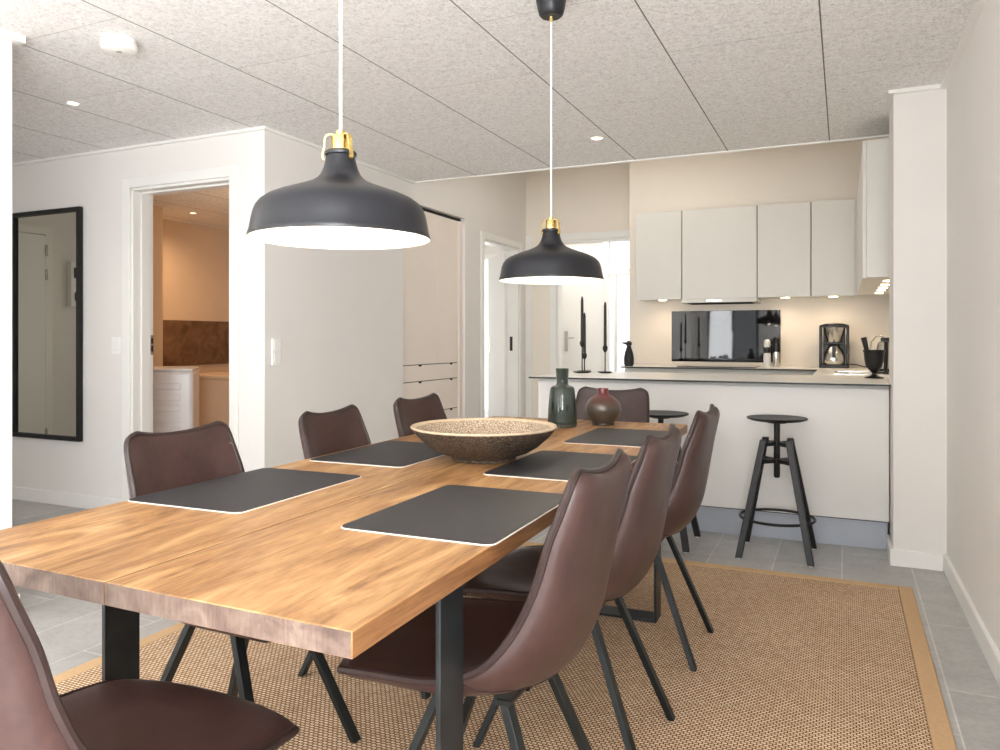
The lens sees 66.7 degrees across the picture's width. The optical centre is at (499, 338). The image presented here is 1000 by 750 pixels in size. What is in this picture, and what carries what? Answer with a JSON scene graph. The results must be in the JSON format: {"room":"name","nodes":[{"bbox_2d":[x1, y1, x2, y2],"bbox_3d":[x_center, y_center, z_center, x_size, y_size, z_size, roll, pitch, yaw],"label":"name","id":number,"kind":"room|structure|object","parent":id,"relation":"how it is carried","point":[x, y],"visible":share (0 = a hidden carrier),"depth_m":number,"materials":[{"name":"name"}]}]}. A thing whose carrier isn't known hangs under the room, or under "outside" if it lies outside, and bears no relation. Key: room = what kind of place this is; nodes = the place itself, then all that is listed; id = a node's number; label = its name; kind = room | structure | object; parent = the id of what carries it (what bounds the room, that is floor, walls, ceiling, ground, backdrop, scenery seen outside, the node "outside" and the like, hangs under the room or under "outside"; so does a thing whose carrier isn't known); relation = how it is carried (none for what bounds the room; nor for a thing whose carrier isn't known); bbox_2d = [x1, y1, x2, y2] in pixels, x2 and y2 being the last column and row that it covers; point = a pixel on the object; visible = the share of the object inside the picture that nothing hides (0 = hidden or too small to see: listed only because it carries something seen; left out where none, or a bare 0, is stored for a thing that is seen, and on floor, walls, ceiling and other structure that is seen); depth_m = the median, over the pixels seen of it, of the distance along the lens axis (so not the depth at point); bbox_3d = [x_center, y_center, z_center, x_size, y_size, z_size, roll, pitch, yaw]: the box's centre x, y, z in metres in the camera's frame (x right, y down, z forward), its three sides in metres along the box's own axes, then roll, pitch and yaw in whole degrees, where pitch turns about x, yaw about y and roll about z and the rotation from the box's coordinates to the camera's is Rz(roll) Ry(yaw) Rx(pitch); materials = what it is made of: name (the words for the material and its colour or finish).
{"room":"dining room","nodes":[
{"label":"dining room","id":0,"kind":"room"},
{"bbox_2d":[0,38,11,529],"bbox_3d":[-3.215,-0.055,0.648,0.128,2.400,5.530,0,0,24],"label":"wall","id":1,"kind":"structure","parent":0,"point":[5,46],"depth_m":3.11,"materials":[{"name":"paint"}]},
{"bbox_2d":[0,27,25,46],"bbox_3d":[-3.153,-1.240,0.747,0.180,0.030,5.360,0,0,24],"label":"trim","id":2,"kind":"structure","parent":1,"relation":"attached to","point":[17,39],"depth_m":3.11,"materials":[{"name":"white paint"}]},
{"bbox_2d":[12,130,282,498],"bbox_3d":[-3.581,-0.055,5.584,4.870,2.400,0.160,0,0,24],"label":"wall","id":3,"kind":"structure","parent":0,"point":[92,466],"depth_m":5.02,"materials":[{"name":"paint"}]},
{"bbox_2d":[12,206,82,441],"bbox_3d":[-3.155,-0.101,5.283,0.708,1.590,0.032,0,0,24],"label":"wall mirror","id":4,"kind":"object","parent":3,"relation":"attached to","point":[47,245],"visible":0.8,"depth_m":5.28,"materials":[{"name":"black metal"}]},
{"bbox_2d":[12,486,121,508],"bbox_3d":[-3.654,1.100,5.519,2.590,0.090,0.018,0,0,24],"label":"baseboard","id":5,"kind":"structure","parent":3,"relation":"attached to","point":[18,493],"depth_m":5.22,"materials":[{"name":"white paint"}]},
{"bbox_2d":[112,337,120,354],"bbox_3d":[-2.531,0.045,5.011,0.080,0.115,0.017,0,0,24],"label":"light switch","id":6,"kind":"object","parent":3,"relation":"attached to","point":[116,341],"visible":1,"depth_m":5.00,"materials":[{"name":"white plastic"}]},
{"bbox_2d":[12,126,267,166],"bbox_3d":[-3.107,-1.247,5.267,3.795,0.016,0.025,0,0,24],"label":"trim","id":7,"kind":"structure","parent":3,"relation":"attached to","point":[260,128],"depth_m":4.88,"materials":[{"name":"white paint"}]},
{"bbox_2d":[122,165,238,501],"bbox_3d":[-1.989,0.048,4.863,0.985,2.195,0.192,0,0,24],"label":"door frame","id":8,"kind":"structure","parent":3,"relation":"in","point":[137,203],"depth_m":4.96,"materials":[{"name":"white paint"}]},
{"bbox_2d":[153,205,228,372],"bbox_3d":[-2.221,-0.055,7.037,3.350,2.400,3.610,0,0,24],"label":"wall","id":9,"kind":"structure","parent":0,"point":[191,262],"depth_m":8.26,"materials":[{"name":"paint"}]},
{"bbox_2d":[163,320,228,365],"bbox_3d":[-3.352,0.043,8.339,0.015,0.485,1.970,0,0,24],"label":"tiles","id":10,"kind":"structure","parent":9,"relation":"attached to","point":[185,342],"depth_m":8.34,"materials":[{"name":"brown tile"}]},
{"bbox_2d":[283,137,525,463],"bbox_3d":[-0.578,-0.405,6.458,0.120,3.100,3.910,0,0,24],"label":"wall","id":11,"kind":"structure","parent":0,"point":[343,309],"depth_m":5.48,"materials":[{"name":"paint"}]},
{"bbox_2d":[271,339,280,364],"bbox_3d":[-1.357,0.078,4.593,0.035,0.160,0.080,0,0,24],"label":"light switch","id":12,"kind":"object","parent":11,"relation":"attached to","point":[275,343],"visible":1,"depth_m":4.58,"materials":[{"name":"white plastic"}]},
{"bbox_2d":[266,127,415,183],"bbox_3d":[-1.033,-1.247,5.281,0.027,0.016,1.710,0,0,24],"label":"trim","id":13,"kind":"structure","parent":11,"relation":"attached to","point":[271,130],"depth_m":4.97,"materials":[{"name":"white paint"}]},
{"bbox_2d":[0,0,975,230],"bbox_3d":[-2.405,-1.305,3.174,9.000,0.100,10.800,0,0,24],"label":"ceiling","id":14,"kind":"structure","parent":0,"point":[432,89],"depth_m":3.62,"materials":[{"name":"white paint"}]},
{"bbox_2d":[65,101,80,105],"bbox_3d":[-2.270,-1.253,4.042,0.072,0.004,0.072,0,0,24],"label":"recessed light","id":15,"kind":"object","parent":14,"relation":"in","point":[73,103],"visible":1,"depth_m":4.05,"materials":[{"name":"white plastic"}]},
{"bbox_2d":[100,34,137,55],"bbox_3d":[-1.599,-1.229,3.190,0.144,0.052,0.144,0,0,24],"label":"smoke detector","id":16,"kind":"object","parent":14,"relation":"attached to","point":[115,44],"visible":1,"depth_m":3.15,"materials":[{"name":"white plastic"}]},
{"bbox_2d":[247,0,430,249],"bbox_3d":[-0.342,-0.734,1.631,0.384,1.041,0.384,0,0,17],"label":"pendant lamp","id":17,"kind":"object","parent":14,"relation":"hanging from","point":[338,208],"visible":1,"depth_m":1.53,"materials":[{"name":"black metal"}]},
{"bbox_2d":[331,130,347,148],"bbox_3d":[-0.342,-0.425,1.631,0.041,0.044,0.041,0,0,24],"label":"socket","id":18,"kind":"object","parent":17,"relation":"attached to","point":[339,140],"depth_m":1.61,"materials":[{"name":"gold metal"}]},
{"bbox_2d":[499,0,603,283],"bbox_3d":[0.188,-0.734,2.789,0.384,1.041,0.384,0,0,17],"label":"pendant lamp","id":19,"kind":"object","parent":14,"relation":"hanging from","point":[550,261],"visible":1,"depth_m":2.71,"materials":[{"name":"matte black painted metal"},{"name":"polished brass"}]},
{"bbox_2d":[546,217,556,227],"bbox_3d":[0.188,-0.425,2.789,0.041,0.044,0.041,0,0,24],"label":"socket","id":20,"kind":"object","parent":19,"relation":"attached to","point":[551,223],"depth_m":2.77,"materials":[{"name":"gold metal"}]},
{"bbox_2d":[590,136,603,139],"bbox_3d":[0.606,-1.253,4.745,0.090,0.004,0.090,0,0,24],"label":"recessed light","id":21,"kind":"object","parent":14,"relation":"in","point":[594,137],"visible":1,"depth_m":4.74,"materials":[{"name":"white plastic"}]},
{"bbox_2d":[485,245,502,254],"bbox_3d":[-0.458,-0.405,8.688,1.500,3.100,2.749,0,0,24],"label":"wall","id":22,"kind":"structure","parent":0,"point":[489,250],"depth_m":9.93,"materials":[{"name":"paint"}]},
{"bbox_2d":[485,254,498,417],"bbox_3d":[-0.062,0.020,9.951,0.880,2.250,0.080,0,0,24],"label":"door frame","id":23,"kind":"structure","parent":22,"relation":"in","point":[487,257],"depth_m":10.00,"materials":[{"name":"white paint"}]},
{"bbox_2d":[480,231,522,417],"bbox_3d":[0.001,0.062,7.993,0.456,2.165,1.663,0,0,6],"label":"door","id":24,"kind":"structure","parent":22,"relation":"in","point":[505,300],"depth_m":8.06,"materials":[{"name":"white paint"}]},
{"bbox_2d":[12,499,999,749],"bbox_3d":[-1.551,1.195,4.818,9.200,0.100,14.500,0,0,24],"label":"floor","id":25,"kind":"structure","parent":0,"point":[68,630],"depth_m":3.21,"materials":[{"name":"grey tile"}]},
{"bbox_2d":[153,366,198,432],"bbox_3d":[-2.876,0.685,6.369,0.620,0.890,0.612,0,0,-17],"label":"washing machine","id":26,"kind":"object","parent":25,"relation":"on","point":[175,388],"visible":0.31,"depth_m":6.14,"materials":[{"name":"metal"}]},
{"bbox_2d":[199,372,228,425],"bbox_3d":[-2.596,0.738,7.480,1.010,0.785,0.612,0,0,24],"label":"dryer","id":27,"kind":"object","parent":25,"relation":"on","point":[213,386],"visible":0.16,"depth_m":7.21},
{"bbox_2d":[403,207,461,418],"bbox_3d":[-0.837,0.030,6.543,0.612,2.229,1.053,0,0,24],"label":"closet","id":28,"kind":"object","parent":25,"relation":"on","point":[432,270],"visible":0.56,"depth_m":6.46,"materials":[{"name":"beige wood"}]},
{"bbox_2d":[53,542,956,749],"bbox_3d":[-0.122,1.138,2.319,2.705,0.012,3.745,0,0,24],"label":"rug","id":29,"kind":"object","parent":25,"relation":"on","point":[789,661],"visible":0.56,"depth_m":2.51,"materials":[{"name":"wicker"}]},
{"bbox_2d":[0,560,298,749],"bbox_3d":[-0.666,0.690,1.215,0.495,0.886,0.579,0,0,24],"label":"dining chair","id":30,"kind":"object","parent":29,"relation":"on","point":[112,714],"visible":1,"depth_m":1.29,"materials":[{"name":"leather"}]},
{"bbox_2d":[124,421,360,742],"bbox_3d":[-0.684,0.690,2.066,0.579,0.886,0.495,0,0,24],"label":"dining chair","id":31,"kind":"object","parent":29,"relation":"on","point":[154,462],"visible":0.36,"depth_m":2.13,"materials":[{"name":"leather"}]},
{"bbox_2d":[0,416,686,749],"bbox_3d":[-0.118,0.764,2.464,0.984,0.738,2.708,0,0,23],"label":"dining table","id":32,"kind":"object","parent":29,"relation":"on","point":[287,572],"visible":0.61,"depth_m":1.41,"materials":[{"name":"brown wood"}]},
{"bbox_2d":[128,468,360,513],"bbox_3d":[-0.652,0.393,2.014,0.356,0.004,0.508,0,0,23],"label":"placemat","id":33,"kind":"object","parent":32,"relation":"on","point":[247,491],"visible":1,"depth_m":1.96,"materials":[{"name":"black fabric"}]},
{"bbox_2d":[310,441,442,467],"bbox_3d":[-0.363,0.393,2.629,0.356,0.004,0.508,0,0,23],"label":"placemat","id":34,"kind":"object","parent":32,"relation":"on","point":[396,454],"visible":0.76,"depth_m":2.55,"materials":[{"name":"black fabric"}]},
{"bbox_2d":[341,485,562,545],"bbox_3d":[-0.076,0.393,1.747,0.356,0.004,0.508,0,0,23],"label":"placemat","id":35,"kind":"object","parent":32,"relation":"on","point":[474,515],"visible":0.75,"depth_m":1.68,"materials":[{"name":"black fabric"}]},
{"bbox_2d":[410,418,556,463],"bbox_3d":[-0.053,0.340,2.502,0.482,0.111,0.482,0,0,24],"label":"bowl","id":36,"kind":"object","parent":32,"relation":"on","point":[465,440],"visible":1,"depth_m":2.38,"materials":[{"name":"brown ceramic"}]},
{"bbox_2d":[483,450,636,480],"bbox_3d":[0.208,0.393,2.376,0.356,0.004,0.508,0,0,23],"label":"placemat","id":37,"kind":"object","parent":32,"relation":"on","point":[543,464],"visible":0.62,"depth_m":2.37,"materials":[{"name":"black fabric"}]},
{"bbox_2d":[548,368,576,427],"bbox_3d":[0.281,0.264,3.435,0.133,0.262,0.133,0,0,24],"label":"vase","id":38,"kind":"object","parent":32,"relation":"on","point":[562,411],"visible":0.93,"depth_m":3.38,"materials":[{"name":"green ceramic"}]},
{"bbox_2d":[585,388,620,425],"bbox_3d":[0.475,0.311,3.504,0.166,0.168,0.166,0,0,24],"label":"vase","id":39,"kind":"object","parent":32,"relation":"on","point":[602,409],"visible":1,"depth_m":3.45,"materials":[{"name":"ceramic"}]},
{"bbox_2d":[563,428,666,446],"bbox_3d":[0.497,0.393,3.051,0.356,0.004,0.508,0,0,23],"label":"placemat","id":40,"kind":"object","parent":32,"relation":"on","point":[599,436],"visible":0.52,"depth_m":3.02,"materials":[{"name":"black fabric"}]},
{"bbox_2d":[298,404,430,698],"bbox_3d":[-0.374,0.690,2.653,0.579,0.886,0.495,0,0,20],"label":"dining chair","id":41,"kind":"object","parent":29,"relation":"on","point":[342,429],"visible":0.23,"depth_m":2.71,"materials":[{"name":"leather"}]},
{"bbox_2d":[393,393,491,598],"bbox_3d":[-0.134,0.690,3.249,0.579,0.886,0.495,0,0,24],"label":"dining chair","id":42,"kind":"object","parent":29,"relation":"on","point":[407,412],"visible":0.17,"depth_m":3.32,"materials":[{"name":"leather"}]},
{"bbox_2d":[337,448,631,749],"bbox_3d":[-0.020,0.690,1.694,0.579,0.886,0.495,0,0,24],"label":"dining chair","id":43,"kind":"object","parent":29,"relation":"on","point":[510,647],"visible":0.89,"depth_m":1.52,"materials":[{"name":"brown leather"}]},
{"bbox_2d":[463,423,681,749],"bbox_3d":[0.213,0.690,2.198,0.579,0.886,0.495,0,0,24],"label":"dining chair","id":44,"kind":"object","parent":29,"relation":"on","point":[645,506],"visible":0.67,"depth_m":2.02,"materials":[{"name":"leather"}]},
{"bbox_2d":[576,386,649,473],"bbox_3d":[0.477,0.690,3.684,0.495,0.886,0.579,0,0,24],"label":"dining chair","id":45,"kind":"object","parent":29,"relation":"on","point":[635,406],"visible":0.22,"depth_m":3.87,"materials":[{"name":"leather"}]},
{"bbox_2d":[655,404,719,671],"bbox_3d":[0.518,0.690,2.872,0.579,0.886,0.495,0,0,24],"label":"dining chair","id":46,"kind":"object","parent":29,"relation":"on","point":[690,477],"visible":0.52,"depth_m":2.65,"materials":[{"name":"leather"}]},
{"bbox_2d":[650,410,700,552],"bbox_3d":[0.910,0.781,4.303,0.391,0.728,0.391,0,0,24],"label":"bar stool","id":47,"kind":"object","parent":25,"relation":"on","point":[660,415],"visible":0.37,"depth_m":4.26,"materials":[{"name":"black metal"}]},
{"bbox_2d":[529,371,890,549],"bbox_3d":[1.312,0.693,4.859,2.068,0.905,0.905,0,0,24],"label":"kitchen island","id":48,"kind":"object","parent":25,"relation":"on","point":[842,447],"visible":0.63,"depth_m":4.32,"materials":[{"name":"white"}]},
{"bbox_2d":[529,371,890,384],"bbox_3d":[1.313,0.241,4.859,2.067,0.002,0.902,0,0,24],"label":"countertop","id":49,"kind":"structure","parent":48,"relation":"on","point":[593,374],"depth_m":4.74,"materials":[{"name":"stone"}]},
{"bbox_2d":[573,341,590,372],"bbox_3d":[0.584,0.127,5.400,0.130,0.227,0.130,0,0,24],"label":"candle holder","id":50,"kind":"object","parent":49,"relation":"on","point":[582,343],"visible":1,"depth_m":5.39,"materials":[{"name":"black metal"}]},
{"bbox_2d":[581,297,583,340],"bbox_3d":[0.584,-0.141,5.400,0.022,0.329,0.022,0,0,24],"label":"candle","id":51,"kind":"object","parent":50,"relation":"on","point":[582,304],"visible":1,"depth_m":5.39,"materials":[{"name":"black wax"}]},
{"bbox_2d":[578,353,590,370],"bbox_3d":[0.614,0.172,5.529,0.100,0.137,0.100,0,0,24],"label":"candle holder","id":52,"kind":"object","parent":49,"relation":"on","point":[584,354],"visible":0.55,"depth_m":5.52,"materials":[{"name":"black metal"}]},
{"bbox_2d":[583,312,585,352],"bbox_3d":[0.614,-0.041,5.529,0.022,0.309,0.022,0,0,24],"label":"candle","id":53,"kind":"object","parent":52,"relation":"on","point":[584,346],"visible":0.83,"depth_m":5.52,"materials":[{"name":"black wax"}]},
{"bbox_2d":[597,346,612,372],"bbox_3d":[0.742,0.144,5.361,0.110,0.192,0.110,0,0,24],"label":"candle holder","id":54,"kind":"object","parent":49,"relation":"on","point":[605,348],"visible":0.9,"depth_m":5.36,"materials":[{"name":"black metal"}]},
{"bbox_2d":[604,302,606,345],"bbox_3d":[0.742,-0.103,5.361,0.022,0.324,0.022,0,0,24],"label":"candle","id":55,"kind":"object","parent":54,"relation":"on","point":[605,306],"visible":1,"depth_m":5.35,"materials":[{"name":"black wax"}]},
{"bbox_2d":[861,337,885,378],"bbox_3d":[2.293,0.113,4.659,0.127,0.254,0.127,0,0,-26],"label":"mortar","id":56,"kind":"object","parent":49,"relation":"on","point":[874,359],"visible":1,"depth_m":4.62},
{"bbox_2d":[620,364,818,374],"bbox_3d":[1.903,0.693,6.600,1.593,0.905,0.595,0,0,24],"label":"base cabinet","id":57,"kind":"object","parent":25,"relation":"on","point":[782,370],"visible":0.18,"depth_m":6.38,"materials":[{"name":"white"}]},
{"bbox_2d":[620,364,818,369],"bbox_3d":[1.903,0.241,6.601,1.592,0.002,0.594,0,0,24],"label":"countertop","id":58,"kind":"structure","parent":57,"relation":"on","point":[637,365],"depth_m":6.40,"materials":[{"name":"stone"}]},
{"bbox_2d":[622,341,633,365],"bbox_3d":[1.138,0.127,6.732,0.087,0.226,0.097,0,0,-37],"label":"bird figurine","id":59,"kind":"object","parent":58,"relation":"on","point":[628,356],"visible":0.93,"depth_m":6.70,"materials":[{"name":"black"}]},
{"bbox_2d":[677,365,760,367],"bbox_3d":[1.897,0.236,6.567,0.640,0.008,0.470,0,0,24],"label":"cooktop","id":60,"kind":"object","parent":58,"relation":"in","point":[704,366],"visible":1,"depth_m":6.41,"materials":[{"name":"black glass"}]},
{"bbox_2d":[763,339,770,366],"bbox_3d":[2.290,0.121,6.515,0.062,0.238,0.062,0,0,24],"label":"salt mill","id":61,"kind":"object","parent":58,"relation":"on","point":[767,349],"visible":0.95,"depth_m":6.49,"materials":[{"name":"white plastic"}]},
{"bbox_2d":[772,337,780,366],"bbox_3d":[2.359,0.112,6.484,0.068,0.257,0.068,0,0,24],"label":"pepper mill","id":62,"kind":"object","parent":58,"relation":"on","point":[776,346],"visible":0.83,"depth_m":6.46,"materials":[{"name":"metal"}]},
{"bbox_2d":[735,414,816,566],"bbox_3d":[1.476,0.781,4.052,0.391,0.728,0.391,0,0,24],"label":"bar stool","id":63,"kind":"object","parent":25,"relation":"on","point":[807,532],"visible":1,"depth_m":3.99,"materials":[{"name":"black metal"}]},
{"bbox_2d":[813,367,888,381],"bbox_3d":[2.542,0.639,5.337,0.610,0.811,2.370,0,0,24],"label":"sink","id":64,"kind":"object","parent":25,"relation":"on","point":[851,371],"visible":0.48,"depth_m":5.42,"materials":[{"name":"metal"}]},
{"bbox_2d":[819,323,866,367],"bbox_3d":[2.897,0.053,6.282,0.477,0.373,0.205,0,0,24],"label":"coffee maker","id":65,"kind":"object","parent":64,"relation":"on","point":[833,333],"visible":0.98,"depth_m":6.30,"materials":[{"name":"black plastic"}]},
{"bbox_2d":[834,371,888,374],"bbox_3d":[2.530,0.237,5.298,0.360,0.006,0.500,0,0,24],"label":"sink","id":66,"kind":"object","parent":64,"relation":"in","point":[835,372],"depth_m":5.27,"materials":[{"name":"metal"}]},
{"bbox_2d":[870,335,888,372],"bbox_3d":[2.689,0.106,5.347,0.161,0.267,0.104,0,0,24],"label":"press","id":67,"kind":"object","parent":64,"relation":"on","point":[885,366],"visible":0.66,"depth_m":5.33,"materials":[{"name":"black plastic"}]},
{"bbox_2d":[876,341,888,371],"bbox_3d":[2.863,0.117,5.565,0.217,0.246,0.160,0,0,24],"label":"electric kettle","id":68,"kind":"object","parent":64,"relation":"on","point":[880,346],"visible":0.19,"depth_m":5.54,"materials":[{"name":"silver plastic"}]},
{"bbox_2d":[503,162,629,417],"bbox_3d":[0.763,-0.405,8.063,1.540,3.100,0.120,0,0,24],"label":"wall","id":69,"kind":"structure","parent":0,"point":[596,198],"depth_m":8.02,"materials":[{"name":"paint"}]},
{"bbox_2d":[526,236,531,417],"bbox_3d":[0.310,0.018,8.194,0.072,2.255,0.015,0,0,24],"label":"trim","id":70,"kind":"structure","parent":69,"relation":"attached to","point":[528,238],"depth_m":8.19,"materials":[{"name":"white paint"}]},
{"bbox_2d":[550,230,629,373],"bbox_3d":[1.005,0.018,7.944,0.980,2.255,0.136,0,0,24],"label":"door frame","id":71,"kind":"structure","parent":69,"relation":"in","point":[555,289],"depth_m":8.07,"materials":[{"name":"white paint"}]},
{"bbox_2d":[416,135,888,182],"bbox_3d":[0.976,-1.260,5.314,3.605,0.029,0.012,0,0,24],"label":"trim","id":72,"kind":"structure","parent":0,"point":[881,135],"depth_m":5.22,"materials":[{"name":"white paint"}]},
{"bbox_2d":[630,137,888,367],"bbox_3d":[2.670,-0.405,6.942,2.860,3.100,0.650,0,0,24],"label":"wall","id":73,"kind":"structure","parent":0,"point":[831,170],"depth_m":6.73,"materials":[{"name":"paint"}]},
{"bbox_2d":[636,211,681,300],"bbox_3d":[1.483,-0.740,6.930,0.407,0.781,0.349,0,0,24],"label":"upper cabinet","id":74,"kind":"object","parent":73,"relation":"attached to","point":[658,234],"visible":0.98,"depth_m":6.77,"materials":[{"name":"white"}]},
{"bbox_2d":[681,298,760,304],"bbox_3d":[1.950,-0.331,6.696,0.630,0.037,0.352,0,0,24],"label":"hood","id":75,"kind":"object","parent":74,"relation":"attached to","point":[717,300],"visible":1,"depth_m":6.56,"materials":[{"name":"metal"}]},
{"bbox_2d":[682,205,759,298],"bbox_3d":[1.956,-0.741,6.715,0.630,0.779,0.349,0,0,24],"label":"upper cabinet","id":76,"kind":"object","parent":73,"relation":"attached to","point":[719,245],"visible":0.97,"depth_m":6.55,"materials":[{"name":"white"}]},
{"bbox_2d":[672,310,780,362],"bbox_3d":[2.030,-0.025,6.870,0.953,0.464,0.008,0,0,24],"label":"backsplash","id":77,"kind":"structure","parent":73,"relation":"attached to","point":[731,335],"depth_m":6.87,"materials":[{"name":"black glass"}]},
{"bbox_2d":[757,202,811,298],"bbox_3d":[2.436,-0.740,6.498,0.421,0.781,0.349,0,0,24],"label":"upper cabinet","id":78,"kind":"object","parent":73,"relation":"attached to","point":[783,230],"visible":1,"depth_m":6.34,"materials":[{"name":"white wood"}]},
{"bbox_2d":[811,199,854,297],"bbox_3d":[2.780,-0.740,6.343,0.332,0.781,0.349,0,0,24],"label":"upper cabinet","id":79,"kind":"object","parent":73,"relation":"attached to","point":[832,221],"visible":1,"depth_m":6.19,"materials":[{"name":"white wood"}]},
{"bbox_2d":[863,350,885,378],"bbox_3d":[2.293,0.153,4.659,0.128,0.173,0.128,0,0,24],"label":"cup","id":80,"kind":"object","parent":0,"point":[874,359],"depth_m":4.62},
{"bbox_2d":[889,89,946,553],"bbox_3d":[2.224,-0.055,3.958,0.332,2.400,0.395,0,0,24],"label":"wall pillar","id":81,"kind":"structure","parent":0,"point":[917,120],"depth_m":3.80,"materials":[{"name":"paint"}]},
{"bbox_2d":[884,84,939,116],"bbox_3d":[2.171,-1.246,3.979,0.265,0.018,0.440,0,0,24],"label":"trim","id":82,"kind":"structure","parent":81,"relation":"attached to","point":[891,93],"depth_m":3.81,"materials":[{"name":"white paint"}]},
{"bbox_2d":[886,534,942,570],"bbox_3d":[2.142,1.103,3.935,0.237,0.085,0.323,0,0,24],"label":"baseboard","id":83,"kind":"structure","parent":81,"relation":"attached to","point":[897,557],"depth_m":3.79,"materials":[{"name":"white paint"}]},
{"bbox_2d":[947,0,999,652],"bbox_3d":[1.405,-0.405,1.724,0.301,3.100,11.300,0,0,24],"label":"wall","id":84,"kind":"structure","parent":0,"point":[973,90],"depth_m":3.02,"materials":[{"name":"paint"}]},
{"bbox_2d":[855,138,888,294],"bbox_3d":[2.628,-0.747,5.194,0.336,0.796,1.910,0,0,24],"label":"upper cabinet","id":85,"kind":"object","parent":84,"relation":"attached to","point":[872,200],"visible":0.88,"depth_m":4.37,"materials":[{"name":"white wood"}]},
{"bbox_2d":[940,0,986,88],"bbox_3d":[0.667,-1.245,0.261,0.040,0.020,7.626,0,0,24],"label":"trim","id":86,"kind":"structure","parent":84,"relation":"attached to","point":[978,6],"depth_m":3.15,"materials":[{"name":"white paint"}]},
{"bbox_2d":[943,554,999,687],"bbox_3d":[0.673,1.103,0.258,0.026,0.085,7.626,0,0,24],"label":"baseboard","id":87,"kind":"structure","parent":84,"relation":"attached to","point":[989,649],"depth_m":2.94,"materials":[{"name":"white paint"}]},
{"bbox_3d":[1.307,-0.405,9.024,1.620,3.100,0.120,0,0,24],"label":"wall","id":88,"kind":"structure","parent":0,"visible":0},
{"bbox_2d":[562,240,629,371],"bbox_3d":[1.266,-0.035,9.005,1.320,2.360,0.148,0,0,24],"label":"door","id":89,"kind":"structure","parent":88,"relation":"in","point":[613,257],"depth_m":9.04,"materials":[{"name":"white paint"}]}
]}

